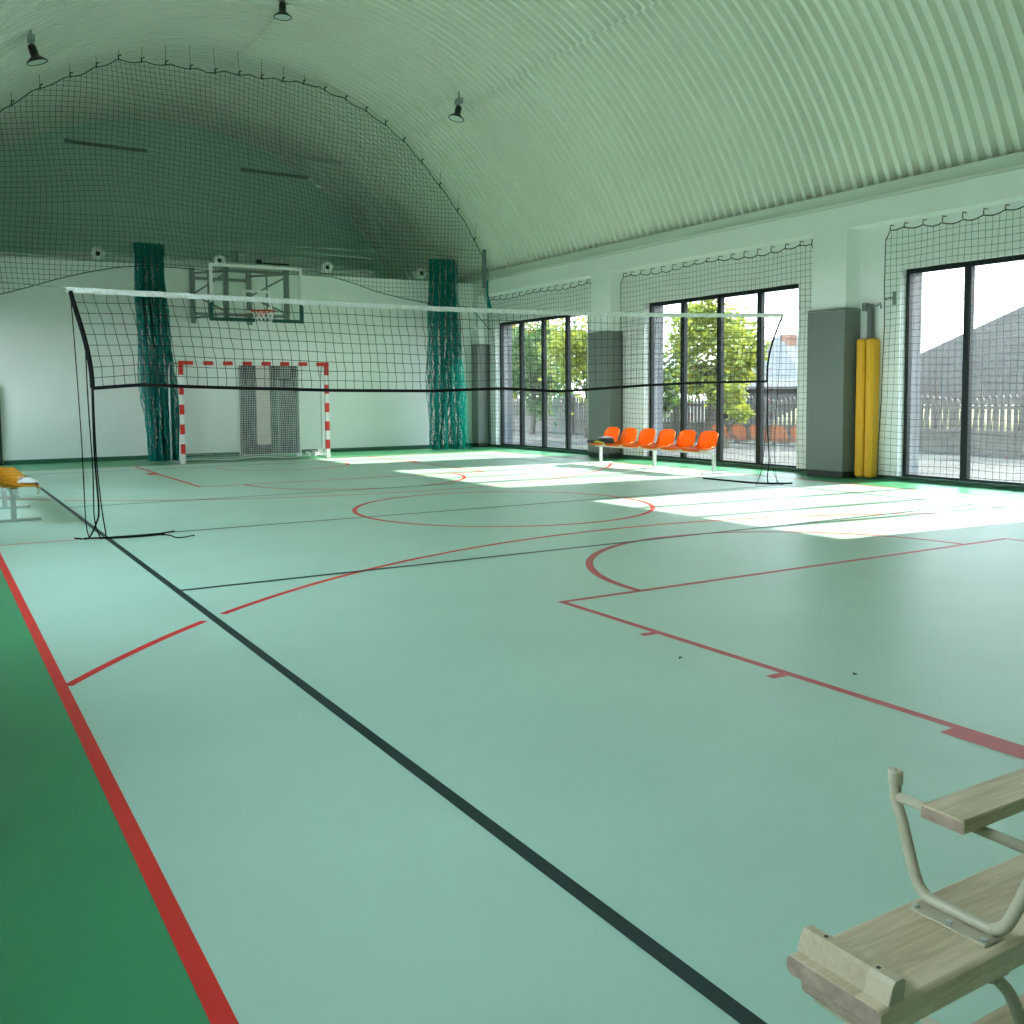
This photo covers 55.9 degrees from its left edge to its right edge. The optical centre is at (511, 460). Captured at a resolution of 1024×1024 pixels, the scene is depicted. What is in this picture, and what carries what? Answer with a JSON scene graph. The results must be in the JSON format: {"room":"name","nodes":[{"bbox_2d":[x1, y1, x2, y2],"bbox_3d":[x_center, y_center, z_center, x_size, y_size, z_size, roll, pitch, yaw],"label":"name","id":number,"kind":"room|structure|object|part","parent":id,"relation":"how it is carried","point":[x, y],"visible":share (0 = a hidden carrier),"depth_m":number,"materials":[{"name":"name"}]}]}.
{"room":"indoor sports hall","nodes":[
{"label":"indoor sports hall","id":0,"kind":"room"},
{"bbox_2d":[0,119,387,278],"bbox_3d":[-9.102,-6.737,25.933,13.344,4.750,0.200,-3,5,-31],"label":"wall","id":1,"kind":"structure","parent":0,"point":[55,205],"depth_m":25.67,"materials":[{"name":"grey paint"}]},
{"bbox_2d":[0,255,472,464],"bbox_3d":[-6.428,-2.207,21.899,14.260,4.220,0.068,-3,5,-31],"label":"wall","id":2,"kind":"structure","parent":0,"point":[39,406],"depth_m":21.48,"materials":[{"name":"paint"}]},
{"bbox_2d":[0,411,2,464],"bbox_3d":[-10.788,-0.682,19.266,1.035,1.600,0.059,-3,5,-31],"label":"door","id":3,"kind":"structure","parent":2,"relation":"in","point":[1,457],"depth_m":19.53,"materials":[{"name":"grey"}]},
{"bbox_2d":[4,443,472,464],"bbox_3d":[-5.661,-0.181,22.458,10.940,0.090,0.015,-3,5,-31],"label":"baseboard","id":4,"kind":"structure","parent":2,"relation":"attached to","point":[142,457],"depth_m":21.55,"materials":[{"name":"green paint"}]},
{"bbox_2d":[189,263,303,332],"bbox_3d":[-5.668,-3.380,20.072,1.860,1.602,3.723,-3,5,-31],"label":"basketball hoop","id":5,"kind":"object","parent":2,"relation":"attached to","point":[260,314],"visible":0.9,"depth_m":19.27,"materials":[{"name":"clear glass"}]},
{"bbox_3d":[-6.529,-3.286,21.708,1.260,0.060,0.047,-3,5,-31],"label":"wall rail","id":6,"kind":"part","parent":5,"relation":"part of","materials":[{"name":"grey metal"}]},
{"bbox_3d":[-6.535,-4.064,21.655,1.260,0.060,0.047,-3,5,-31],"label":"wall rail","id":7,"kind":"part","parent":5,"relation":"part of","materials":[{"name":"grey metal"}]},
{"bbox_3d":[-5.028,-3.454,19.013,1.840,0.760,0.050,-3,5,-31],"label":"board frame","id":8,"kind":"part","parent":5,"relation":"part of","materials":[{"name":"white paint"}]},
{"bbox_3d":[-5.051,-3.718,19.058,1.210,0.050,0.060,-3,5,-31],"label":"board rail","id":9,"kind":"part","parent":5,"relation":"part of","materials":[{"name":"white metal"}]},
{"bbox_3d":[-5.044,-2.870,19.116,1.210,0.050,0.060,-3,5,-31],"label":"board rail","id":10,"kind":"part","parent":5,"relation":"part of","materials":[{"name":"grey metal"}]},
{"bbox_2d":[238,365,299,455],"bbox_3d":[-5.624,-1.200,22.401,1.390,2.130,0.039,-3,5,-31],"label":"door","id":11,"kind":"structure","parent":2,"relation":"in","point":[282,421],"depth_m":22.39,"materials":[{"name":"grey paint"}]},
{"bbox_3d":[-6.204,-1.172,22.048,0.030,2.130,0.039,-3,5,-31],"label":"frame","id":12,"kind":"part","parent":11,"relation":"part of","materials":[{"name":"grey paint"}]},
{"bbox_3d":[-5.758,-1.298,22.315,0.320,1.860,0.034,-3,5,-31],"label":"panel","id":13,"kind":"part","parent":11,"relation":"part of","materials":[{"name":"white paint"}]},
{"bbox_3d":[-5.752,-0.261,22.388,0.320,0.220,0.029,-3,5,-31],"label":"kick panel","id":14,"kind":"part","parent":11,"relation":"part of","materials":[{"name":"grey metal"}]},
{"bbox_3d":[-5.047,-1.228,22.751,0.040,2.130,0.039,-3,5,-31],"label":"frame","id":15,"kind":"part","parent":11,"relation":"part of","materials":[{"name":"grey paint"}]},
{"bbox_2d":[471,344,490,446],"bbox_3d":[-0.805,-1.688,25.127,0.388,2.660,0.320,-3,5,-31],"label":"pad","id":16,"kind":"object","parent":2,"relation":"attached to","point":[480,399],"visible":0.94,"depth_m":25.00,"materials":[{"name":"grey plastic"}]},
{"bbox_2d":[0,447,1023,1023],"bbox_3d":[0.142,0.562,11.565,14.000,0.003,24.900,-3,5,-31],"label":"floor","id":17,"kind":"structure","parent":0,"point":[402,736],"depth_m":3.85,"materials":[{"name":"green plastic"}]},
{"bbox_2d":[0,467,40,521],"bbox_3d":[-6.125,0.247,11.636,0.540,0.703,3.260,-3,5,-31],"label":"seat","id":18,"kind":"object","parent":17,"relation":"on","point":[9,476],"visible":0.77,"depth_m":10.67,"materials":[{"name":"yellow plastic"}]},
{"bbox_3d":[-6.822,-0.007,12.778,0.475,0.340,0.461,-3,5,-31],"label":"seat","id":19,"kind":"part","parent":18,"relation":"part of","materials":[{"name":"orange plastic"}]},
{"bbox_3d":[-6.540,0.022,12.318,0.475,0.340,0.461,-3,5,-31],"label":"seat","id":20,"kind":"part","parent":18,"relation":"part of","materials":[{"name":"orange plastic"}]},
{"bbox_3d":[-6.259,0.051,11.858,0.475,0.340,0.461,-3,5,-31],"label":"seat","id":21,"kind":"part","parent":18,"relation":"part of","materials":[{"name":"orange plastic"}]},
{"bbox_3d":[-5.697,0.110,10.937,0.475,0.340,0.461,-3,5,-31],"label":"seat","id":22,"kind":"part","parent":18,"relation":"part of","materials":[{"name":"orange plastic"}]},
{"bbox_3d":[-5.978,0.081,11.398,0.475,0.340,0.461,-3,5,-31],"label":"seat","id":23,"kind":"part","parent":18,"relation":"part of","materials":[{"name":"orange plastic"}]},
{"bbox_3d":[-5.416,0.139,10.477,0.475,0.340,0.461,-3,5,-31],"label":"seat","id":24,"kind":"part","parent":18,"relation":"part of","materials":[{"name":"orange plastic"}]},
{"bbox_2d":[16,476,39,493],"bbox_3d":[-5.318,0.276,10.594,0.236,0.193,0.400,-3,5,-31],"label":"cloth bundle","id":25,"kind":"object","parent":18,"relation":"on","point":[24,480],"visible":0.98,"depth_m":10.48,"materials":[{"name":"white fabric"}]},
{"bbox_2d":[168,361,330,463],"bbox_3d":[-5.524,-1.052,20.581,3.318,2.080,0.698,-3,5,-31],"label":"goal","id":26,"kind":"object","parent":17,"relation":"on","point":[324,396],"visible":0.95,"depth_m":20.58,"materials":[{"name":"white paint"}]},
{"bbox_3d":[-6.677,-0.971,19.518,0.080,2.080,0.080,-3,5,-31],"label":"post","id":27,"kind":"part","parent":26,"relation":"part of","materials":[{"name":"white metal"}]},
{"bbox_3d":[-4.048,-1.099,21.117,0.080,2.080,0.080,-3,5,-31],"label":"post","id":28,"kind":"part","parent":26,"relation":"part of","materials":[{"name":"metal"}]},
{"bbox_2d":[588,427,725,474],"bbox_3d":[2.512,-0.216,17.469,0.540,0.703,3.322,-3,5,-31],"label":"row of seats","id":29,"kind":"object","parent":17,"relation":"on","point":[707,440],"visible":0.98,"depth_m":17.35,"materials":[{"name":"orange plastic"}]},
{"bbox_3d":[1.785,-0.471,18.631,0.475,0.340,0.461,-3,5,-31],"label":"seat","id":30,"kind":"part","parent":29,"relation":"part of","materials":[{"name":"orange plastic"}]},
{"bbox_2d":[594,436,614,443],"bbox_3d":[1.781,-0.399,18.397,0.289,0.135,0.460,-3,5,-31],"label":"sports bag","id":31,"kind":"object","parent":29,"relation":"on","point":[605,439],"visible":1,"depth_m":18.27,"materials":[{"name":"grey fabric"}]},
{"bbox_3d":[2.066,-0.442,18.171,0.475,0.340,0.461,-3,5,-31],"label":"seat","id":32,"kind":"part","parent":29,"relation":"part of","materials":[{"name":"orange plastic"}]},
{"bbox_3d":[2.347,-0.412,17.711,0.475,0.340,0.461,-3,5,-31],"label":"seat","id":33,"kind":"part","parent":29,"relation":"part of","materials":[{"name":"orange plastic"}]},
{"bbox_3d":[2.629,-0.383,17.250,0.475,0.340,0.461,-3,5,-31],"label":"seat","id":34,"kind":"part","parent":29,"relation":"part of","materials":[{"name":"orange plastic"}]},
{"bbox_3d":[2.910,-0.354,16.790,0.475,0.340,0.461,-3,5,-31],"label":"seat","id":35,"kind":"part","parent":29,"relation":"part of","materials":[{"name":"orange plastic"}]},
{"bbox_3d":[3.191,-0.325,16.330,0.475,0.340,0.461,-3,5,-31],"label":"seat","id":36,"kind":"part","parent":29,"relation":"part of","materials":[{"name":"orange plastic"}]},
{"bbox_2d":[854,302,881,478],"bbox_3d":[5.520,-1.069,14.919,0.200,2.720,0.378,-3,5,-31],"label":"net post","id":37,"kind":"object","parent":17,"relation":"on","point":[868,350],"visible":1,"depth_m":14.87,"materials":[{"name":"yellow metal"}]},
{"bbox_2d":[0,281,864,539],"bbox_3d":[-0.263,-0.771,12.015,12.835,2.639,1.534,-3,5,-34],"label":"net","id":38,"kind":"object","parent":37,"relation":"attached to","point":[88,360],"visible":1,"depth_m":10.61,"materials":[{"name":"black nylon netting"},{"name":"white fabric"},{"name":"black painted metal"}]},
{"bbox_3d":[-4.102,-0.424,9.159,0.096,2.340,0.024,-2,4,-18],"label":"guy cord","id":39,"kind":"part","parent":38,"relation":"part of","materials":[{"name":"black fabric"}]},
{"bbox_3d":[-4.074,0.039,9.197,0.235,1.448,0.075,-2,4,-22],"label":"guy cord","id":40,"kind":"part","parent":38,"relation":"part of","materials":[{"name":"black fabric"}]},
{"bbox_3d":[-3.999,-0.212,9.211,0.096,1.910,0.029,1,4,15],"label":"guy cord","id":41,"kind":"part","parent":38,"relation":"part of","materials":[{"name":"black fabric"}]},
{"bbox_3d":[-3.723,0.732,9.319,0.751,0.016,0.190,-3,4,-29],"label":"guy cord","id":42,"kind":"part","parent":38,"relation":"part of","materials":[{"name":"black fabric"}]},
{"bbox_3d":[-3.694,0.727,9.412,0.805,0.011,0.134,-3,5,-31],"label":"guy cord","id":43,"kind":"part","parent":38,"relation":"part of","materials":[{"name":"black fabric"}]},
{"bbox_3d":[-3.540,0.034,9.261,0.917,1.455,0.216,0,4,-1],"label":"guy cord","id":44,"kind":"part","parent":38,"relation":"part of","materials":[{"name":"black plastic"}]},
{"bbox_3d":[-0.163,-0.886,11.540,8.997,0.162,0.098,-3,5,-31],"label":"cord","id":45,"kind":"part","parent":38,"relation":"part of","materials":[{"name":"fabric"}]},
{"bbox_3d":[3.497,0.314,14.658,1.491,0.027,0.304,3,5,40],"label":"guy cord","id":46,"kind":"part","parent":38,"relation":"part of","materials":[{"name":"black fabric"}]},
{"bbox_3d":[3.605,-0.378,13.887,0.184,1.489,0.039,-1,4,-15],"label":"guy cord","id":47,"kind":"part","parent":38,"relation":"part of","materials":[{"name":"black fabric"}]},
{"bbox_3d":[3.728,-0.384,14.005,0.044,1.496,0.205,1,4,21],"label":"guy cord","id":48,"kind":"part","parent":38,"relation":"part of","materials":[{"name":"black fabric"}]},
{"bbox_3d":[3.853,-0.875,14.005,0.138,2.459,0.029,-3,5,-31],"label":"guy cord","id":49,"kind":"part","parent":38,"relation":"part of","materials":[{"name":"black plastic"}]},
{"bbox_3d":[5.538,-1.061,14.947,0.080,2.700,0.080,-3,5,-31],"label":"post","id":50,"kind":"part","parent":37,"relation":"part of","materials":[{"name":"grey metal"}]},
{"bbox_2d":[801,954,1023,1023],"bbox_3d":[1.584,1.005,2.282,2.400,0.274,0.336,-3,5,-31],"label":"bench","id":51,"kind":"object","parent":17,"relation":"on","point":[1012,1012],"visible":0.22,"depth_m":1.74,"materials":[{"name":"brown wood"}]},
{"bbox_2d":[787,767,1023,1023],"bbox_3d":[1.565,0.732,2.253,2.400,0.274,0.336,-3,5,-31],"label":"bench","id":52,"kind":"object","parent":51,"relation":"on","point":[885,968],"visible":1,"depth_m":1.75,"materials":[{"name":"brown wood"}]},
{"bbox_3d":[0.831,0.868,1.813,0.059,0.005,0.160,-3,5,-31],"label":"leg plate","id":53,"kind":"part","parent":52,"relation":"part of","materials":[{"name":"beige paint"}]},
{"bbox_3d":[0.847,0.752,1.815,0.035,0.228,0.329,-3,5,-31],"label":"leg frame","id":54,"kind":"part","parent":52,"relation":"part of","materials":[{"name":"beige paint"}]},
{"bbox_3d":[0.849,0.940,1.829,0.059,0.005,0.160,-3,5,-31],"label":"leg plate","id":55,"kind":"part","parent":51,"relation":"part of","materials":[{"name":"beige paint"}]},
{"bbox_3d":[0.867,1.055,1.847,0.035,0.228,0.329,-3,5,-31],"label":"leg frame","id":56,"kind":"part","parent":51,"relation":"part of","materials":[{"name":"beige paint"}]},
{"bbox_2d":[0,0,1023,281],"bbox_3d":[-1.353,-6.169,13.258,13.087,4.365,30.270,-3,5,-31],"label":"ceiling","id":57,"kind":"structure","parent":0,"point":[587,124],"depth_m":17.88,"materials":[{"name":"white metal"}]},
{"bbox_2d":[26,29,47,65],"bbox_3d":[-7.617,-6.639,15.462,0.323,0.608,0.336,-3,5,-31],"label":"ceiling lamp","id":58,"kind":"object","parent":57,"relation":"hanging from","point":[35,59],"visible":0.98,"depth_m":15.39,"materials":[{"name":"metal"}]},
{"bbox_2d":[64,110,146,152],"bbox_3d":[-9.659,-8.063,22.926,1.840,1.251,0.090,-3,5,-31],"label":"lamp","id":59,"kind":"object","parent":57,"relation":"hanging from","point":[65,140],"visible":0.81,"depth_m":22.93,"materials":[{"name":"black metal"}]},
{"bbox_2d":[0,220,479,268],"bbox_3d":[-6.165,-4.774,21.221,12.500,0.344,0.014,-3,5,-31],"label":"wire","id":60,"kind":"object","parent":57,"relation":"attached to","point":[0,220],"visible":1,"depth_m":21.07,"materials":[{"name":"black metal"}]},
{"bbox_2d":[5,225,481,257],"bbox_3d":[-6.087,-4.806,21.090,12.500,0.104,0.014,-3,5,-31],"label":"wire","id":61,"kind":"object","parent":57,"relation":"attached to","point":[5,225],"visible":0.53,"depth_m":20.92,"materials":[{"name":"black metal"}]},
{"bbox_2d":[0,45,491,461],"bbox_3d":[-5.866,-4.395,20.801,12.600,8.694,0.425,-3,5,-31],"label":"net","id":62,"kind":"object","parent":57,"relation":"hanging from","point":[163,436],"visible":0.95,"depth_m":20.40,"materials":[{"name":"teal fabric"}]},
{"bbox_3d":[-5.891,-6.369,20.700,12.532,3.981,0.221,-3,5,-31],"label":"head cord","id":63,"kind":"part","parent":62,"relation":"part of","materials":[{"name":"fabric"}]},
{"bbox_3d":[-5.907,-5.650,20.736,12.568,5.390,0.208,-3,5,-31],"label":"net panel","id":64,"kind":"part","parent":62,"relation":"part of","materials":[{"name":"teal"}]},
{"bbox_3d":[-5.890,-3.523,20.881,12.567,1.143,0.218,-3,5,-31],"label":"hem cord","id":65,"kind":"part","parent":62,"relation":"part of","materials":[{"name":"fabric"}]},
{"bbox_3d":[-0.686,-4.763,23.982,0.080,0.950,0.060,-3,5,-31],"label":"rail","id":66,"kind":"part","parent":62,"relation":"part of","materials":[{"name":"metal"}]},
{"bbox_2d":[241,128,308,179],"bbox_3d":[-6.166,-8.119,25.057,1.781,1.421,0.090,-3,5,-31],"label":"lamp","id":67,"kind":"object","parent":57,"relation":"hanging from","point":[242,169],"visible":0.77,"depth_m":25.03,"materials":[{"name":"black metal"}]},
{"bbox_2d":[273,0,291,20],"bbox_3d":[-4.207,-8.405,17.668,0.336,0.570,0.336,-3,5,-31],"label":"ceiling lamp","id":68,"kind":"object","parent":57,"relation":"hanging from","point":[282,15],"visible":1,"depth_m":17.63,"materials":[{"name":"metal"}]},
{"bbox_2d":[448,91,463,121],"bbox_3d":[-1.157,-7.333,19.952,0.326,0.603,0.336,-3,5,-31],"label":"ceiling lamp","id":69,"kind":"object","parent":57,"relation":"hanging from","point":[456,117],"visible":1,"depth_m":19.93,"materials":[{"name":"metal"}]},
{"bbox_2d":[465,164,1023,475],"bbox_3d":[4.485,-1.956,16.934,0.800,4.330,29.800,-3,5,-31],"label":"wall","id":70,"kind":"structure","parent":0,"point":[847,254],"depth_m":15.68,"materials":[{"name":"paint"}]},
{"bbox_2d":[487,279,590,453],"bbox_3d":[0.631,-2.168,22.997,0.111,3.828,4.697,-3,5,-31],"label":"net","id":71,"kind":"object","parent":70,"relation":"attached to","point":[546,325],"visible":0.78,"depth_m":22.81,"materials":[{"name":"grey fabric"}]},
{"bbox_3d":[0.615,-0.278,23.108,0.040,0.040,4.678,-3,5,-31],"label":"hem cord","id":72,"kind":"part","parent":71,"relation":"part of","materials":[{"name":"black fabric"}]},
{"bbox_2d":[500,315,587,451],"bbox_3d":[0.833,-1.840,23.260,0.480,3.194,4.038,-3,5,-31],"label":"window","id":73,"kind":"structure","parent":70,"relation":"in","point":[506,395],"depth_m":24.02,"materials":[{"name":"black metal"}]},
{"bbox_2d":[588,331,622,457],"bbox_3d":[1.991,-1.397,20.551,0.388,2.660,0.740,-3,5,-31],"label":"pad","id":74,"kind":"object","parent":70,"relation":"attached to","point":[604,406],"visible":0.89,"depth_m":20.31,"materials":[{"name":"grey plastic"}]},
{"bbox_2d":[620,239,812,470],"bbox_3d":[3.650,-1.854,18.055,0.111,3.828,5.142,-3,5,-31],"label":"net","id":75,"kind":"object","parent":70,"relation":"attached to","point":[799,245],"visible":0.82,"depth_m":17.52,"materials":[{"name":"grey fabric"}]},
{"bbox_3d":[3.634,0.037,18.167,0.040,0.040,5.123,-3,5,-31],"label":"hem cord","id":76,"kind":"part","parent":75,"relation":"part of","materials":[{"name":"black fabric"}]},
{"bbox_2d":[649,284,798,467],"bbox_3d":[3.964,-1.514,18.135,0.480,3.194,4.068,-3,5,-31],"label":"window","id":77,"kind":"structure","parent":70,"relation":"in","point":[655,392],"depth_m":18.16,"materials":[{"name":"black"}]},
{"bbox_2d":[445,151,1023,283],"bbox_3d":[4.142,-4.154,16.585,0.065,0.240,29.800,-3,5,-31],"label":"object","id":78,"kind":"structure","parent":70,"relation":"attached to","point":[1014,159],"depth_m":15.87,"materials":[{"name":"white"}]},
{"bbox_2d":[490,444,1023,490],"bbox_3d":[5.729,0.259,14.901,0.012,0.070,24.800,-3,5,-31],"label":"baseboard","id":79,"kind":"structure","parent":70,"relation":"attached to","point":[531,448],"depth_m":16.71,"materials":[{"name":"green"}]},
{"bbox_2d":[806,307,860,477],"bbox_3d":[5.125,-1.070,15.422,0.388,2.660,0.740,-3,5,-31],"label":"pad","id":80,"kind":"object","parent":70,"relation":"attached to","point":[832,337],"visible":0.83,"depth_m":15.21,"materials":[{"name":"grey plastic"}]},
{"bbox_2d":[885,292,895,304],"bbox_3d":[5.722,-2.453,14.608,0.172,0.200,0.063,2,5,32],"label":"wall bracket","id":81,"kind":"object","parent":70,"relation":"attached to","point":[893,298],"visible":1,"depth_m":14.57,"materials":[{"name":"white metal"}]},
{"bbox_3d":[5.779,-2.451,14.583,0.030,0.200,0.040,-3,5,-31],"label":"plate","id":82,"kind":"part","parent":81,"relation":"part of","materials":[{"name":"grey paint"}]},
{"bbox_2d":[877,204,1023,488],"bbox_3d":[6.907,-1.515,12.725,0.111,3.828,4.833,-3,5,-31],"label":"net","id":83,"kind":"object","parent":70,"relation":"attached to","point":[1005,209],"visible":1,"depth_m":13.73,"materials":[{"name":"grey fabric"}]},
{"bbox_3d":[6.892,0.376,12.836,0.040,0.040,4.817,-3,5,-31],"label":"hem cord","id":84,"kind":"part","parent":83,"relation":"part of","materials":[{"name":"black fabric"}]},
{"bbox_2d":[902,254,1023,485],"bbox_3d":[7.109,-1.187,12.988,0.480,3.194,4.068,-3,5,-31],"label":"window","id":85,"kind":"structure","parent":70,"relation":"in","point":[913,373],"depth_m":14.47,"materials":[{"name":"black"}]},
{"bbox_3d":[-7.746,-4.189,23.907,14.260,0.080,4.940,-3,5,-31],"label":"ceiling","id":86,"kind":"structure","parent":0,"visible":0},
{"bbox_2d":[0,247,426,278],"bbox_3d":[-7.046,-4.402,21.423,11.175,0.356,0.581,-3,5,-31],"label":"air duct","id":87,"kind":"object","parent":86,"relation":"on","point":[100,255],"visible":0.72,"depth_m":21.45,"materials":[{"name":"metal"}]},
{"bbox_2d":[231,253,328,267],"bbox_3d":[-5.644,-4.582,23.558,2.240,0.720,0.680,-3,5,-31],"label":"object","id":88,"kind":"object","parent":86,"relation":"on","point":[241,257],"visible":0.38,"depth_m":23.18,"materials":[{"name":"metal"}]},
{"bbox_3d":[-5.732,-4.711,23.115,0.800,0.160,0.030,-3,5,-31],"label":"control panel","id":89,"kind":"part","parent":88,"relation":"part of","materials":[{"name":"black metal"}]},
{"label":"outside","id":90,"kind":"structure","parent":0,"visible":0},
{"bbox_2d":[513,401,1023,482],"bbox_3d":[-3.739,-1.508,44.564,240.000,0.001,200.000,-3,5,-31],"label":"ground","id":91,"kind":"structure","parent":90,"point":[781,454],"depth_m":21.94,"materials":[{"name":"grey concrete paving"},{"name":"asphalt"}]},
{"bbox_2d":[512,319,562,399],"bbox_3d":[0.129,-4.877,43.531,4.708,6.919,4.602,-3,5,-31],"label":"leafy tree","id":92,"kind":"object","parent":91,"relation":"on","point":[534,324],"visible":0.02,"depth_m":43.28,"materials":[{"name":"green plant"}]},
{"bbox_2d":[512,321,564,433],"bbox_3d":[0.473,-3.089,36.267,3.277,4.340,3.322,2,4,30],"label":"leafy tree","id":93,"kind":"object","parent":91,"relation":"on","point":[533,401],"visible":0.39,"depth_m":36.05,"materials":[{"name":"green plant"}]},
{"bbox_2d":[513,320,585,410],"bbox_3d":[1.836,-4.608,49.549,5.703,5.538,4.660,2,5,36],"label":"leafy tree","id":94,"kind":"object","parent":91,"relation":"on","point":[573,324],"visible":0.05,"depth_m":48.55,"materials":[{"name":"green plant"}]},
{"bbox_2d":[530,316,587,437],"bbox_3d":[2.763,-3.543,33.251,3.958,5.620,3.924,0,4,8],"label":"leafy tree","id":95,"kind":"object","parent":91,"relation":"on","point":[581,347],"visible":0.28,"depth_m":32.93,"materials":[{"name":"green plant"}]},
{"bbox_2d":[663,343,693,426],"bbox_3d":[4.218,-2.495,30.679,3.246,3.862,3.215,-3,5,-31],"label":"leafy tree","id":96,"kind":"object","parent":91,"relation":"on","point":[670,396],"visible":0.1,"depth_m":30.36,"materials":[{"name":"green plant"}]},
{"bbox_2d":[663,299,772,431],"bbox_3d":[5.944,-2.629,27.596,3.156,4.518,3.587,2,5,32],"label":"leafy tree","id":97,"kind":"object","parent":91,"relation":"on","point":[691,390],"visible":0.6,"depth_m":26.97,"materials":[{"name":"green plant"}]},
{"bbox_2d":[699,375,755,447],"bbox_3d":[5.885,-1.302,26.178,1.356,2.083,1.624,-3,5,-31],"label":"leafy tree","id":98,"kind":"object","parent":91,"relation":"on","point":[732,408],"visible":0.63,"depth_m":25.95,"materials":[{"name":"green plant"}]},
{"bbox_2d":[732,334,797,380],"bbox_3d":[15.745,-4.394,51.298,8.700,4.550,7.100,-3,5,-31],"label":"house","id":99,"kind":"structure","parent":91,"relation":"on","point":[788,340],"depth_m":49.05,"materials":[{"name":"grey"}]},
{"bbox_2d":[512,391,1023,456],"bbox_3d":[4.731,-1.565,33.517,0.140,1.490,39.000,-3,5,-31],"label":"fence","id":100,"kind":"object","parent":91,"relation":"on","point":[933,435],"visible":0.27,"depth_m":24.31,"materials":[{"name":"metal"}]},
{"bbox_3d":[0.009,-2.022,41.247,0.060,1.420,2.860,-3,5,-31],"label":"panel","id":101,"kind":"part","parent":100,"relation":"part of","materials":[{"name":"metal"}]},
{"bbox_3d":[1.571,-1.859,38.691,0.060,1.420,2.860,-3,5,-31],"label":"panel","id":102,"kind":"part","parent":100,"relation":"part of","materials":[{"name":"metal"}]},
{"bbox_3d":[2.352,-1.813,37.411,0.140,1.490,0.140,-3,5,-31],"label":"post","id":103,"kind":"part","parent":100,"relation":"part of","materials":[{"name":"metal"}]},
{"bbox_3d":[3.133,-1.696,36.135,0.060,1.420,2.860,-3,5,-31],"label":"panel","id":104,"kind":"part","parent":100,"relation":"part of","materials":[{"name":"metal"}]},
{"bbox_3d":[4.695,-1.534,33.579,0.060,1.420,2.860,-3,5,-31],"label":"panel","id":105,"kind":"part","parent":100,"relation":"part of","materials":[{"name":"concrete"}]},
{"bbox_3d":[5.476,-1.487,32.298,0.140,1.490,0.140,-3,5,-31],"label":"post","id":106,"kind":"part","parent":100,"relation":"part of","materials":[{"name":"metal"}]},
{"bbox_3d":[6.257,-1.371,31.023,0.060,1.420,2.860,-3,5,-31],"label":"panel","id":107,"kind":"part","parent":100,"relation":"part of","materials":[{"name":"metal"}]},
{"bbox_3d":[7.037,-1.325,29.742,0.140,1.490,0.140,-3,5,-31],"label":"post","id":108,"kind":"part","parent":100,"relation":"part of","materials":[{"name":"metal"}]},
{"bbox_3d":[7.819,-1.208,28.467,0.060,1.420,2.860,-3,5,-31],"label":"panel","id":109,"kind":"part","parent":100,"relation":"part of","materials":[{"name":"metal"}]},
{"bbox_3d":[10.942,-0.883,23.354,0.060,1.420,2.860,-3,5,-31],"label":"panel","id":110,"kind":"part","parent":100,"relation":"part of","materials":[{"name":"metal"}]},
{"bbox_3d":[11.723,-0.837,22.074,0.140,1.490,0.140,-3,5,-31],"label":"post","id":111,"kind":"part","parent":100,"relation":"part of","materials":[{"name":"concrete"}]},
{"bbox_2d":[707,375,921,423],"bbox_3d":[12.162,-2.417,40.492,3.600,2.130,8.800,-3,5,-31],"label":"garden shed","id":112,"kind":"object","parent":91,"relation":"on","point":[792,393],"visible":0.11,"depth_m":39.84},
{"bbox_2d":[923,369,1004,430],"bbox_3d":[11.818,-1.449,26.634,1.245,2.194,3.286,-3,5,-31],"label":"dry shrub","id":113,"kind":"object","parent":91,"relation":"on","point":[935,395],"visible":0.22,"depth_m":26.40,"materials":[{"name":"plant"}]},
{"bbox_2d":[920,306,1023,404],"bbox_3d":[28.600,-4.487,39.489,15.000,6.150,20.400,-3,5,-31],"label":"neighboring building","id":114,"kind":"structure","parent":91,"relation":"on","point":[946,349],"depth_m":39.85,"materials":[{"name":"grey"}]},
{"bbox_2d":[1016,373,1023,430],"bbox_3d":[13.830,-1.193,23.363,1.395,2.101,3.299,-3,5,-31],"label":"dry shrub","id":115,"kind":"object","parent":91,"relation":"on","point":[1019,373],"visible":0.25,"depth_m":24.50,"materials":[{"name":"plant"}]},
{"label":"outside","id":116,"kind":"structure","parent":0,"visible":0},
{"bbox_2d":[774,404,1018,430],"bbox_3d":[19.509,-0.537,19.984,4.900,1.080,33.800,-3,5,-31],"label":"bank","id":117,"kind":"object","parent":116,"point":[1012,415],"visible":0.17,"depth_m":27.66,"materials":[{"name":"soil"}]}
]}

